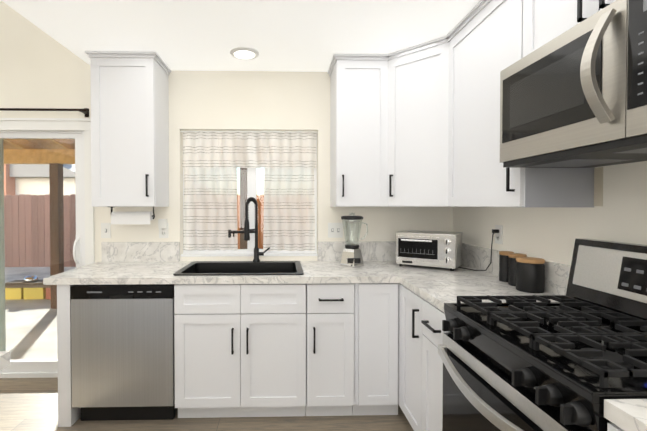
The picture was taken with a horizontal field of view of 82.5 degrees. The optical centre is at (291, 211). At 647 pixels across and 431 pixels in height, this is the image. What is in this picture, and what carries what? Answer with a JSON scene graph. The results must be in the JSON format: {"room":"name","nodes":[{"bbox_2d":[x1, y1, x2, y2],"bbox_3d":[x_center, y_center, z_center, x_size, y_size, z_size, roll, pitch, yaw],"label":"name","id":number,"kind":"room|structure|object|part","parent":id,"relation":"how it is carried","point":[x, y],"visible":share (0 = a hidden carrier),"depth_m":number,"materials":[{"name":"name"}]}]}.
{"room":"kitchen","nodes":[
{"label":"kitchen","id":0,"kind":"room"},
{"bbox_2d":[0,377,413,430],"bbox_3d":[-1.883,1.373,-0.362,6.790,0.060,6.700,0,1,-1],"label":"floor","id":1,"kind":"structure","parent":0,"point":[28,404],"depth_m":2.28,"materials":[{"name":"brown wood"}]},
{"bbox_2d":[57,285,80,426],"bbox_3d":[-1.378,0.867,2.529,0.077,0.864,0.629,0,1,-1],"label":"cabinet end panel","id":2,"kind":"object","parent":1,"relation":"on","point":[69,415],"visible":0.36,"depth_m":2.21,"materials":[{"name":"white wood"}]},
{"bbox_2d":[70,284,174,420],"bbox_3d":[-1.029,0.869,2.523,0.612,0.860,0.620,0,1,-1],"label":"dishwasher","id":3,"kind":"object","parent":1,"relation":"on","point":[122,354],"visible":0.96,"depth_m":2.22,"materials":[{"name":"silver metal"}]},
{"bbox_2d":[174,283,305,417],"bbox_3d":[-0.317,0.867,2.539,0.804,0.864,0.663,0,1,-1],"label":"base cabinet","id":4,"kind":"object","parent":1,"relation":"on","point":[240,350],"visible":0.98,"depth_m":2.25,"materials":[{"name":"white wood"}]},
{"bbox_2d":[305,283,353,415],"bbox_3d":[0.235,0.867,2.553,0.294,0.864,0.663,0,1,-1],"label":"base cabinet","id":5,"kind":"object","parent":1,"relation":"on","point":[329,349],"visible":0.96,"depth_m":2.26,"materials":[{"name":"white wood"}]},
{"bbox_2d":[352,283,397,415],"bbox_3d":[0.531,0.867,2.577,0.293,0.864,0.629,0,1,-1],"label":"cabinet filler","id":6,"kind":"object","parent":1,"relation":"on","point":[375,348],"visible":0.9,"depth_m":2.27,"materials":[{"name":"white wood"}]},
{"bbox_2d":[398,283,449,430],"bbox_3d":[0.972,0.876,1.948,0.663,0.864,0.688,0,1,-1],"label":"base cabinet","id":7,"kind":"object","parent":1,"relation":"on","point":[420,373],"visible":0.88,"depth_m":1.93,"materials":[{"name":"white wood"}]},
{"bbox_2d":[43,241,487,284],"bbox_3d":[-0.100,0.338,2.543,2.774,0.192,0.649,0,1,-1],"label":"countertop","id":8,"kind":"structure","parent":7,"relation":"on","point":[154,263],"depth_m":2.49,"materials":[{"name":"white stone"}]},
{"bbox_2d":[173,261,303,275],"bbox_3d":[-0.334,0.497,2.545,0.815,0.224,0.540,0,1,-1],"label":"sink","id":9,"kind":"object","parent":8,"relation":"in","point":[210,268],"visible":0.44,"depth_m":2.73,"materials":[{"name":"black"}]},
{"bbox_2d":[228,197,269,261],"bbox_3d":[-0.315,0.138,2.734,0.314,0.488,0.134,0,1,-1],"label":"spring faucet","id":10,"kind":"object","parent":8,"relation":"on","point":[247,231],"visible":1,"depth_m":2.75,"materials":[{"name":"black metal"}]},
{"bbox_2d":[340,213,367,267],"bbox_3d":[0.450,0.201,2.631,0.204,0.381,0.176,0,1,-1],"label":"blender","id":11,"kind":"object","parent":8,"relation":"on","point":[352,256],"visible":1,"depth_m":2.59,"materials":[{"name":"clear glass"}]},
{"bbox_2d":[396,230,461,270],"bbox_3d":[0.975,0.271,2.605,0.400,0.243,0.307,1,1,34],"label":"toaster oven","id":12,"kind":"object","parent":8,"relation":"on","point":[441,249],"visible":1,"depth_m":2.50,"materials":[{"name":"white metal"}]},
{"bbox_2d":[458,229,498,270],"bbox_3d":[1.216,0.252,2.421,0.137,0.282,0.303,0,1,-1],"label":"cord","id":13,"kind":"object","parent":12,"relation":"attached to","point":[495,231],"visible":0.94,"depth_m":2.29,"materials":[{"name":"black plastic"}]},
{"bbox_2d":[395,249,570,312],"bbox_3d":[0.982,0.347,1.920,0.644,0.192,0.652,0,1,-1],"label":"countertop","id":14,"kind":"structure","parent":7,"relation":"on","point":[438,286],"depth_m":2.04,"materials":[{"name":"white stone"}]},
{"bbox_2d":[499,251,513,281],"bbox_3d":[1.233,0.315,2.102,0.074,0.168,0.074,0,1,-1],"label":"canister","id":15,"kind":"object","parent":14,"relation":"on","point":[503,266],"visible":0.54,"depth_m":2.08,"materials":[{"name":"black"}]},
{"bbox_2d":[508,253,526,285],"bbox_3d":[1.230,0.317,1.997,0.086,0.168,0.086,0,1,-1],"label":"canister","id":16,"kind":"object","parent":14,"relation":"on","point":[512,261],"visible":0.52,"depth_m":1.98,"materials":[{"name":"black"}]},
{"bbox_2d":[516,257,544,292],"bbox_3d":[1.214,0.321,1.867,0.124,0.164,0.124,0,1,-1],"label":"canister","id":17,"kind":"object","parent":14,"relation":"on","point":[530,274],"visible":1,"depth_m":1.82,"materials":[{"name":"black ceramic"}]},
{"bbox_2d":[438,238,646,430],"bbox_3d":[0.949,0.721,1.216,0.698,1.195,0.758,0,1,-1],"label":"gas range","id":18,"kind":"object","parent":1,"relation":"on","point":[574,357],"visible":1,"depth_m":1.21,"materials":[{"name":"black metal"}]},
{"bbox_2d":[607,423,623,430],"bbox_3d":[1.016,0.902,0.208,0.663,0.864,1.250,0,1,-1],"label":"base cabinet","id":19,"kind":"object","parent":1,"relation":"on","point":[612,427],"visible":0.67,"depth_m":0.81,"materials":[{"name":"white wood"}]},
{"bbox_2d":[604,399,646,430],"bbox_3d":[1.032,0.449,0.189,0.633,0.040,1.280,0,1,-1],"label":"countertop","id":20,"kind":"structure","parent":19,"relation":"on","point":[628,414],"depth_m":0.78,"materials":[{"name":"white stone"}]},
{"bbox_3d":[-1.276,0.901,0.246,0.953,0.864,1.600,0,1,-1],"label":"cabinet","id":21,"kind":"object","parent":1,"relation":"on","visible":0},
{"bbox_2d":[0,351,9,369],"bbox_3d":[-1.312,0.449,0.204,1.000,0.040,1.750,0,1,-1],"label":"countertop","id":22,"kind":"structure","parent":21,"relation":"on","point":[4,359],"depth_m":1.07,"materials":[{"name":"stone"}]},
{"bbox_2d":[0,1,452,261],"bbox_3d":[-1.891,-0.356,2.888,6.640,3.300,0.150,0,1,-1],"label":"wall","id":23,"kind":"structure","parent":0,"point":[39,68],"depth_m":2.84,"materials":[{"name":"beige paint"}]},
{"bbox_2d":[0,130,84,377],"bbox_3d":[-2.401,0.333,2.864,1.656,1.923,0.164,0,1,-1],"label":"sliding patio door","id":24,"kind":"structure","parent":23,"relation":"in","point":[34,368],"depth_m":2.87,"materials":[{"name":"clear glass"}]},
{"bbox_2d":[0,108,88,116],"bbox_3d":[-2.498,-0.751,2.741,1.960,0.065,0.099,0,1,-1],"label":"curtain rod","id":25,"kind":"object","parent":23,"relation":"attached to","point":[85,111],"visible":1,"depth_m":2.72,"materials":[{"name":"black metal"}]},
{"bbox_2d":[0,118,94,264],"bbox_3d":[-2.399,0.296,2.802,1.824,1.999,0.056,0,1,-1],"label":"door frame","id":26,"kind":"structure","parent":23,"relation":"attached to","point":[69,124],"depth_m":2.80,"materials":[{"name":"white wood"}]},
{"bbox_2d":[101,223,110,237],"bbox_3d":[-1.426,0.149,2.824,0.072,0.116,0.016,0,1,-1],"label":"light switch","id":27,"kind":"object","parent":23,"relation":"attached to","point":[105,230],"visible":1,"depth_m":2.83,"materials":[{"name":"white plastic"}]},
{"bbox_2d":[85,51,170,206],"bbox_3d":[-1.155,-0.557,2.649,0.473,1.049,0.358,0,1,-1],"label":"upper cabinet","id":28,"kind":"object","parent":23,"relation":"attached to","point":[129,129],"visible":1,"depth_m":2.51,"materials":[{"name":"white wood"}]},
{"bbox_2d":[111,207,154,223],"bbox_3d":[-1.167,0.031,2.687,0.338,0.128,0.067,0,1,-1],"label":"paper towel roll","id":29,"kind":"object","parent":28,"relation":"attached to","point":[132,217],"visible":1,"depth_m":2.65,"materials":[{"name":"white paper"}]},
{"bbox_2d":[158,219,168,237],"bbox_3d":[-0.985,0.133,2.823,0.072,0.148,0.039,0,1,-1],"label":"electrical outlet","id":30,"kind":"object","parent":23,"relation":"attached to","point":[163,232],"depth_m":2.83,"materials":[{"name":"white plastic"}]},
{"bbox_3d":[-0.985,0.094,2.819,0.060,0.070,0.032,0,1,-1],"label":"electrical outlet with night light","id":31,"kind":"part","parent":30,"relation":"part of","materials":[{"name":"white plastic"}]},
{"bbox_2d":[181,133,317,256],"bbox_3d":[-0.327,-0.142,2.926,1.069,0.986,0.131,0,1,-1],"label":"window","id":32,"kind":"structure","parent":23,"relation":"in","point":[251,189],"depth_m":2.94,"materials":[{"name":"white plastic"}]},
{"bbox_2d":[180,131,317,132],"bbox_3d":[-0.326,-0.621,2.867,1.067,0.010,0.010,0,1,-1],"label":"curtain rod","id":33,"kind":"object","parent":32,"relation":"attached to","point":[260,131],"visible":0.94,"depth_m":2.87,"materials":[{"name":"white plastic"}]},
{"bbox_2d":[182,130,315,250],"bbox_3d":[-0.330,-0.156,2.907,1.063,0.949,0.066,0,1,-1],"label":"curtain","id":34,"kind":"object","parent":33,"relation":"hanging from","point":[212,162],"visible":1,"depth_m":2.91,"materials":[{"name":"white fabric"}]},
{"bbox_2d":[328,223,342,237],"bbox_3d":[0.346,0.148,2.869,0.116,0.116,0.016,0,1,-1],"label":"light switch","id":35,"kind":"object","parent":23,"relation":"attached to","point":[335,230],"visible":0.98,"depth_m":2.87,"materials":[{"name":"white plastic"}]},
{"bbox_2d":[328,53,389,206],"bbox_3d":[0.482,-0.558,2.690,0.388,1.049,0.358,0,1,-1],"label":"upper cabinet","id":36,"kind":"object","parent":23,"relation":"attached to","point":[358,130],"visible":0.96,"depth_m":2.55,"materials":[{"name":"white wood"}]},
{"bbox_2d":[2,0,479,71],"bbox_3d":[-0.026,-1.498,-0.358,2.775,0.920,6.400,0,1,-1],"label":"ceiling","id":37,"kind":"structure","parent":0,"point":[277,35],"depth_m":2.15,"materials":[{"name":"white paint"}]},
{"bbox_2d":[230,47,258,59],"bbox_3d":[-0.318,-1.074,2.507,0.196,0.013,0.196,0,1,-1],"label":"recessed light","id":38,"kind":"object","parent":37,"relation":"in","point":[245,53],"visible":1,"depth_m":2.48,"materials":[{"name":"white"}]},
{"bbox_2d":[453,161,646,265],"bbox_3d":[1.434,-0.308,-0.303,0.153,3.300,6.400,0,1,-1],"label":"wall","id":39,"kind":"structure","parent":0,"point":[551,234],"depth_m":1.73,"materials":[{"name":"beige paint"}]},
{"bbox_2d":[387,36,450,206],"bbox_3d":[0.969,-0.556,2.562,0.637,1.049,0.639,0,1,-1],"label":"upper cabinet","id":40,"kind":"object","parent":39,"relation":"attached to","point":[418,98],"visible":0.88,"depth_m":2.40,"materials":[{"name":"white wood"}]},
{"bbox_2d":[495,225,502,243],"bbox_3d":[1.290,0.144,2.281,0.010,0.116,0.072,0,1,-1],"label":"outlet","id":41,"kind":"object","parent":39,"relation":"attached to","point":[499,238],"visible":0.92,"depth_m":2.27,"materials":[{"name":"white plastic"}]},
{"bbox_2d":[446,0,594,206],"bbox_3d":[1.124,-0.546,1.926,0.358,1.049,0.698,0,1,-1],"label":"upper cabinet","id":42,"kind":"object","parent":39,"relation":"attached to","point":[484,38],"visible":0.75,"depth_m":1.84,"materials":[{"name":"white wood"}]},
{"bbox_2d":[523,0,615,56],"bbox_3d":[1.143,-0.828,1.190,0.358,0.464,0.762,0,1,-1],"label":"upper cabinet","id":43,"kind":"object","parent":39,"relation":"attached to","point":[545,21],"visible":0.44,"depth_m":1.42,"materials":[{"name":"white wood"}]},
{"bbox_2d":[500,0,646,167],"bbox_3d":[1.080,-0.385,1.196,0.483,0.412,0.758,0,1,-1],"label":"over-the-range microwave","id":44,"kind":"object","parent":43,"relation":"attached to","point":[575,96],"visible":1,"depth_m":1.15,"materials":[{"name":"silver metal"}]},
{"label":"outside","id":45,"kind":"structure","parent":0,"visible":0},
{"bbox_2d":[0,139,263,359],"bbox_3d":[-3.265,-1.416,12.842,26.000,5.523,19.850,0,1,-1],"label":"patio","id":46,"kind":"structure","parent":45,"point":[49,204],"depth_m":5.65,"materials":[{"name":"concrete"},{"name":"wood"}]}
]}

